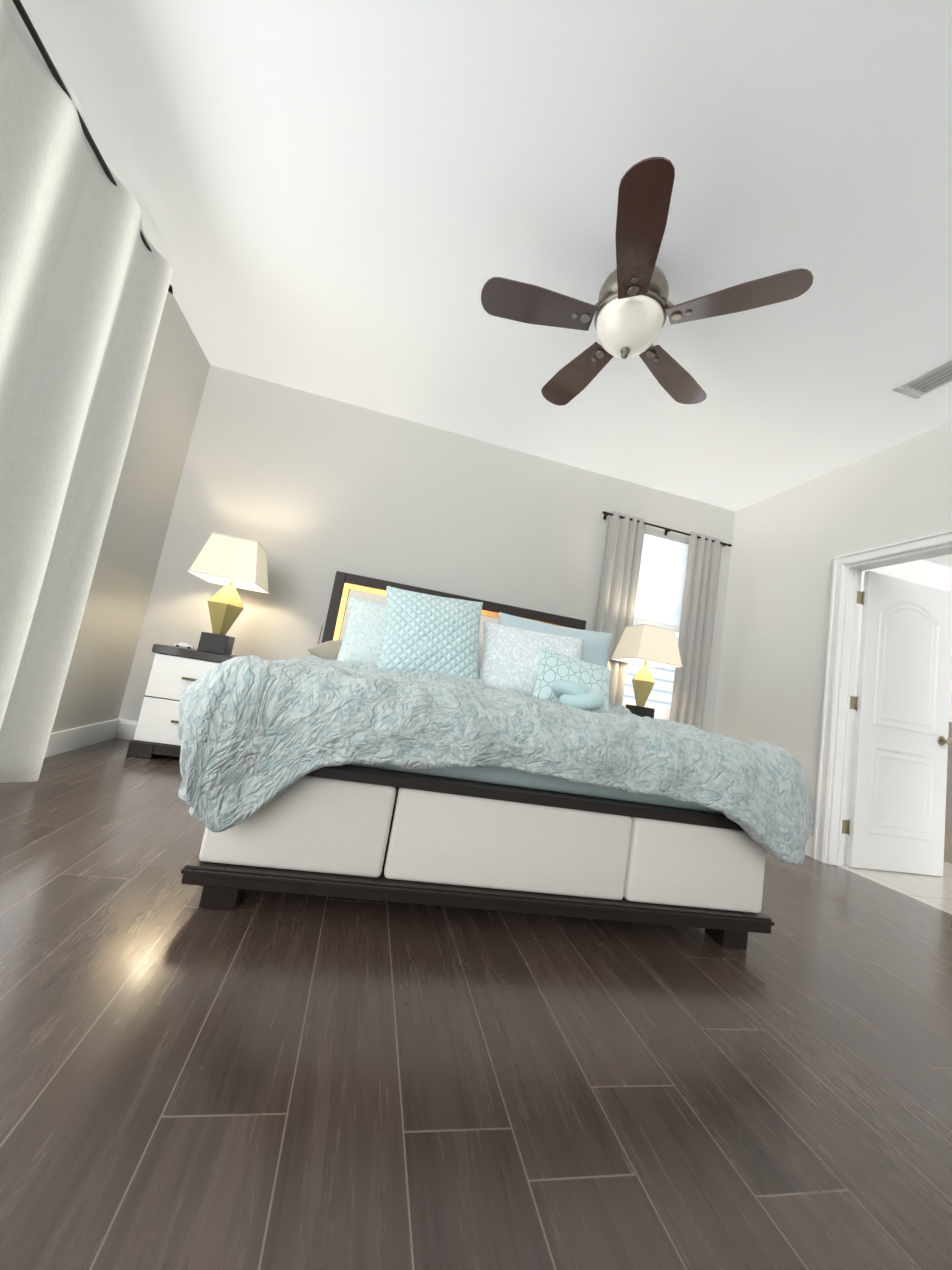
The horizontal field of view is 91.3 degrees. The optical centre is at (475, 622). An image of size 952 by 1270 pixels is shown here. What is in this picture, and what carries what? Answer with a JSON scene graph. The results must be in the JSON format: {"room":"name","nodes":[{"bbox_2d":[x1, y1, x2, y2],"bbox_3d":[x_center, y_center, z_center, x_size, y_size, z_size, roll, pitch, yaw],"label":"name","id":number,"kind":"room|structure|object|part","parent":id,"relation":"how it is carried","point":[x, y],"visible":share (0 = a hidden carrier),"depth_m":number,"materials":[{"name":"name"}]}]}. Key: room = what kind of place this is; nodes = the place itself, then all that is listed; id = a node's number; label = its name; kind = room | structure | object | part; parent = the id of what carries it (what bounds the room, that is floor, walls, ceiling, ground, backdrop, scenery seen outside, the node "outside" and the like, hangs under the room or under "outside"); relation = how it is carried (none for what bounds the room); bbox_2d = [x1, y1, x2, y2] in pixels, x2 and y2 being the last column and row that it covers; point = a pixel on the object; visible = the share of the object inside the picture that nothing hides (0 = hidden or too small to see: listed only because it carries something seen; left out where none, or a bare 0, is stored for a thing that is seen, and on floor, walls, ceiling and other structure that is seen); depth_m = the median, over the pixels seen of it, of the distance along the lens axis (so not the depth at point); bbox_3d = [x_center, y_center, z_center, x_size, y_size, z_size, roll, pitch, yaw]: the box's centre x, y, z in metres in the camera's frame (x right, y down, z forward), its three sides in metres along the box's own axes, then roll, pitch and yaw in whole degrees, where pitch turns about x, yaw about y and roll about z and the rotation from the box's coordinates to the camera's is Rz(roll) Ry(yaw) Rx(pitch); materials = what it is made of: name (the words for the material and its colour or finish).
{"room":"bedroom","nodes":[
{"label":"bedroom","id":0,"kind":"room"},
{"bbox_2d":[18,12,209,732],"bbox_3d":[-1.880,-0.786,1.400,0.120,2.840,4.100,11,-7,-12],"label":"wall","id":1,"kind":"structure","parent":0,"point":[99,670],"depth_m":2.99,"materials":[{"name":"paint"}]},
{"bbox_2d":[44,719,119,757],"bbox_3d":[-2.052,0.559,1.307,0.018,0.130,3.930,11,-7,-12],"label":"baseboard","id":2,"kind":"structure","parent":1,"relation":"attached to","point":[63,741],"depth_m":2.81,"materials":[{"name":"white wood"}]},
{"bbox_2d":[0,0,172,782],"bbox_3d":[-1.643,-0.694,1.127,0.258,2.630,2.640,11,-7,-12],"label":"curtain","id":3,"kind":"object","parent":1,"relation":"attached to","point":[86,270],"visible":1,"depth_m":1.90,"materials":[{"name":"beige fabric"}]},
{"bbox_2d":[118,365,734,732],"bbox_3d":[-0.005,-0.143,3.945,5.000,2.840,0.120,11,-7,-12],"label":"wall","id":4,"kind":"structure","parent":0,"point":[311,493],"depth_m":3.76,"materials":[{"name":"paint"}]},
{"bbox_2d":[116,719,137,739],"bbox_3d":[-0.213,1.177,3.706,4.760,0.130,0.020,11,-7,-12],"label":"baseboard","id":5,"kind":"structure","parent":4,"relation":"attached to","point":[126,729],"depth_m":3.23,"materials":[{"name":"white wood"}]},
{"bbox_2d":[622,618,679,719],"bbox_3d":[1.621,0.025,4.271,0.920,1.670,0.120,11,-7,-12],"label":"window","id":6,"kind":"structure","parent":4,"relation":"in","point":[660,712],"depth_m":4.23,"materials":[{"name":"glass"}]},
{"bbox_2d":[634,533,688,626],"bbox_3d":[1.693,-0.398,4.323,0.860,0.795,0.045,11,-7,-12],"label":"window blinds","id":7,"kind":"object","parent":4,"relation":"attached to","point":[661,582],"visible":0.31,"depth_m":4.32,"materials":[{"name":"white"}]},
{"bbox_2d":[602,511,731,546],"bbox_3d":[1.768,-0.855,4.306,1.355,0.060,0.088,11,-7,-12],"label":"curtain rod","id":8,"kind":"object","parent":4,"relation":"attached to","point":[606,514],"visible":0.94,"depth_m":4.27,"materials":[{"name":"brown metal"}]},
{"bbox_2d":[595,511,645,705],"bbox_3d":[1.180,0.243,4.039,0.354,2.470,0.063,11,-7,-12],"label":"window curtain","id":9,"kind":"object","parent":8,"relation":"hanging from","point":[619,582],"depth_m":4.10,"materials":[{"name":"grey fabric"}]},
{"bbox_3d":[1.181,0.243,4.040,0.355,2.470,0.064,11,-7,-12],"label":"panel","id":10,"kind":"part","parent":9,"relation":"part of","materials":[{"name":"grey fabric"}]},
{"bbox_2d":[669,532,722,729],"bbox_3d":[1.958,0.396,4.207,0.363,2.470,0.058,11,-7,-12],"label":"window curtain","id":11,"kind":"object","parent":8,"relation":"hanging from","point":[689,692],"depth_m":4.24,"materials":[{"name":"grey fabric"}]},
{"bbox_3d":[1.960,0.396,4.209,0.366,2.470,0.062,11,-7,-12],"label":"panel","id":12,"kind":"part","parent":11,"relation":"part of","materials":[{"name":"grey fabric"}]},
{"bbox_2d":[0,738,951,1269],"bbox_3d":[1.486,1.367,2.039,7.660,0.100,4.220,11,-7,-12],"label":"floor","id":13,"kind":"structure","parent":0,"point":[264,1080],"depth_m":0.96,"materials":[{"name":"brown wood"}]},
{"bbox_2d":[126,644,236,758],"bbox_3d":[-1.756,0.556,3.136,0.744,0.692,0.480,11,-7,-12],"label":"nightstand","id":14,"kind":"object","parent":13,"relation":"on","point":[175,671],"visible":0.48,"depth_m":2.90,"materials":[{"name":"white wood"}]},
{"bbox_2d":[174,642,193,648],"bbox_3d":[-1.889,0.146,3.014,0.105,0.034,0.050,12,-8,-20],"label":"toy car","id":15,"kind":"object","parent":14,"relation":"on","point":[186,645],"visible":1,"depth_m":3.00,"materials":[{"name":"white plastic"}]},
{"bbox_2d":[187,532,268,654],"bbox_3d":[-1.675,-0.185,3.149,0.408,0.786,0.408,11,-7,-12],"label":"lamp","id":16,"kind":"object","parent":14,"relation":"on","point":[230,563],"visible":1,"depth_m":3.05,"materials":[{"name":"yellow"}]},
{"bbox_3d":[-1.637,-0.411,3.178,0.408,0.290,0.408,11,-7,-12],"label":"shade trim","id":17,"kind":"part","parent":16,"relation":"part of","materials":[{"name":"beige fabric"}]},
{"bbox_3d":[-1.637,-0.411,3.178,0.399,0.290,0.399,11,-7,-12],"label":"lamp shade","id":18,"kind":"part","parent":16,"relation":"part of","materials":[{"name":"beige fabric"}]},
{"bbox_2d":[178,571,813,949],"bbox_3d":[0.018,0.397,2.583,2.266,1.450,2.341,11,-7,-10],"label":"bed","id":19,"kind":"object","parent":13,"relation":"on","point":[517,759],"visible":1,"depth_m":1.53,"materials":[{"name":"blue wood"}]},
{"bbox_3d":[-0.196,0.503,3.691,2.070,1.450,0.075,11,-7,-10],"label":"headboard frame","id":20,"kind":"part","parent":19,"relation":"part of","materials":[{"name":"brown wood"}]},
{"bbox_3d":[-0.072,0.888,2.548,1.968,0.450,2.134,11,-7,-10],"label":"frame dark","id":21,"kind":"part","parent":19,"relation":"part of","materials":[{"name":"brown wood"}]},
{"bbox_2d":[178,655,813,865],"bbox_3d":[0.082,0.529,2.069,2.271,0.565,1.345,11,-7,-10],"label":"comforter","id":22,"kind":"object","parent":19,"relation":"on","point":[314,746],"depth_m":1.50,"materials":[{"name":"teal fabric"}]},
{"bbox_2d":[944,722,951,862],"bbox_3d":[4.531,1.402,3.284,1.049,1.150,2.748,11,-7,-12],"label":"cabinet","id":23,"kind":"object","parent":13,"relation":"on","point":[948,839],"depth_m":3.79,"materials":[{"name":"wood"}]},
{"bbox_3d":[1.318,1.145,3.684,0.744,0.692,0.480,11,-7,-12],"label":"nightstand","id":24,"kind":"object","parent":13,"relation":"on","visible":0},
{"bbox_2d":[610,624,682,717],"bbox_3d":[1.373,0.413,3.803,0.408,0.786,0.408,11,-7,-12],"label":"lamp","id":25,"kind":"object","parent":24,"relation":"on","point":[645,646],"visible":0.94,"depth_m":3.71,"materials":[{"name":"beige fabric"}]},
{"bbox_3d":[1.411,0.187,3.832,0.408,0.290,0.408,11,-7,-12],"label":"shade trim","id":26,"kind":"part","parent":25,"relation":"part of","materials":[{"name":"beige fabric"}]},
{"bbox_3d":[1.411,0.188,3.832,0.399,0.290,0.399,11,-7,-12],"label":"lamp shade","id":27,"kind":"part","parent":25,"relation":"part of","materials":[{"name":"beige fabric"}]},
{"bbox_2d":[20,0,951,567],"bbox_3d":[1.972,-1.509,2.409,7.660,0.100,4.220,11,-7,-12],"label":"ceiling","id":28,"kind":"structure","parent":0,"point":[358,202],"depth_m":1.98,"materials":[{"name":"paint"}]},
{"bbox_2d":[481,157,813,405],"bbox_3d":[0.691,-1.460,2.209,1.335,0.467,1.341,11,-7,-12],"label":"ceiling fan","id":29,"kind":"object","parent":28,"relation":"hanging from","point":[632,308],"visible":1,"depth_m":2.07,"materials":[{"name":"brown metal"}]},
{"bbox_3d":[0.708,-1.344,2.176,0.304,0.155,0.304,11,-7,-12],"label":"lamp shade","id":30,"kind":"part","parent":29,"relation":"part of","materials":[{"name":"white glass"}]},
{"bbox_2d":[891,358,951,398],"bbox_3d":[2.528,-1.345,2.503,0.190,0.012,0.405,11,-7,-12],"label":"ceiling vent","id":31,"kind":"object","parent":28,"relation":"in","point":[932,379],"visible":0.92,"depth_m":2.58,"materials":[{"name":"white metal"}]},
{"bbox_2d":[713,421,951,836],"bbox_3d":[2.809,0.133,2.391,0.120,2.840,4.100,11,-7,-12],"label":"wall","id":32,"kind":"structure","parent":0,"point":[788,545],"depth_m":3.60,"materials":[{"name":"paint"}]},
{"bbox_2d":[805,836,813,856],"bbox_3d":[2.185,1.577,3.669,0.016,0.130,1.050,11,-7,-12],"label":"baseboard","id":33,"kind":"structure","parent":32,"relation":"attached to","point":[809,845],"depth_m":3.19,"materials":[{"name":"white wood"}]},
{"bbox_2d":[812,530,951,865],"bbox_3d":[2.637,0.527,2.819,0.164,2.120,0.985,11,-7,-12],"label":"door frame","id":34,"kind":"structure","parent":32,"relation":"attached to","point":[832,786],"depth_m":3.19,"materials":[{"name":"white wood"}]},
{"bbox_2d":[842,571,951,875],"bbox_3d":[2.983,0.687,3.276,0.852,2.020,0.038,11,-7,-12],"label":"door leaf","id":35,"kind":"structure","parent":32,"relation":"in","point":[902,791],"depth_m":3.25,"materials":[{"name":"white paint"}]},
{"bbox_3d":[2.605,0.592,3.211,0.065,1.680,0.014,11,-7,-12],"label":"hinges on the door trim","id":36,"kind":"part","parent":35,"relation":"part of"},
{"bbox_2d":[867,599,940,840],"bbox_3d":[3.018,0.648,3.286,0.576,1.665,0.051,11,-7,-12],"label":"panel molding","id":37,"kind":"structure","parent":35,"relation":"attached to","point":[870,830],"depth_m":3.25,"materials":[{"name":"white paint"}]},
{"bbox_2d":[937,736,951,745],"bbox_3d":[3.310,0.842,3.336,0.064,0.063,0.171,11,-7,-12],"label":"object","id":38,"kind":"structure","parent":35,"relation":"attached to","point":[941,740],"depth_m":3.30,"materials":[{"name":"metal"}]},
{"bbox_2d":[846,560,950,819],"bbox_3d":[3.626,0.558,4.631,2.520,2.840,0.120,11,-7,-12],"label":"wall","id":39,"kind":"structure","parent":0,"point":[929,574],"depth_m":4.87,"materials":[{"name":"white paint"}]},
{"bbox_2d":[949,567,951,721],"bbox_3d":[5.233,0.685,3.509,0.120,2.840,2.990,11,-7,-12],"label":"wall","id":40,"kind":"structure","parent":0,"point":[950,706],"depth_m":4.81,"materials":[{"name":"white paint"}]},
{"label":"outside","id":41,"kind":"structure","parent":0,"visible":0},
{"bbox_2d":[623,624,678,708],"bbox_3d":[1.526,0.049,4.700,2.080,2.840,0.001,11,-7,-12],"label":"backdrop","id":42,"kind":"structure","parent":41,"point":[664,699],"depth_m":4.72,"materials":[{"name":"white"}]}
]}

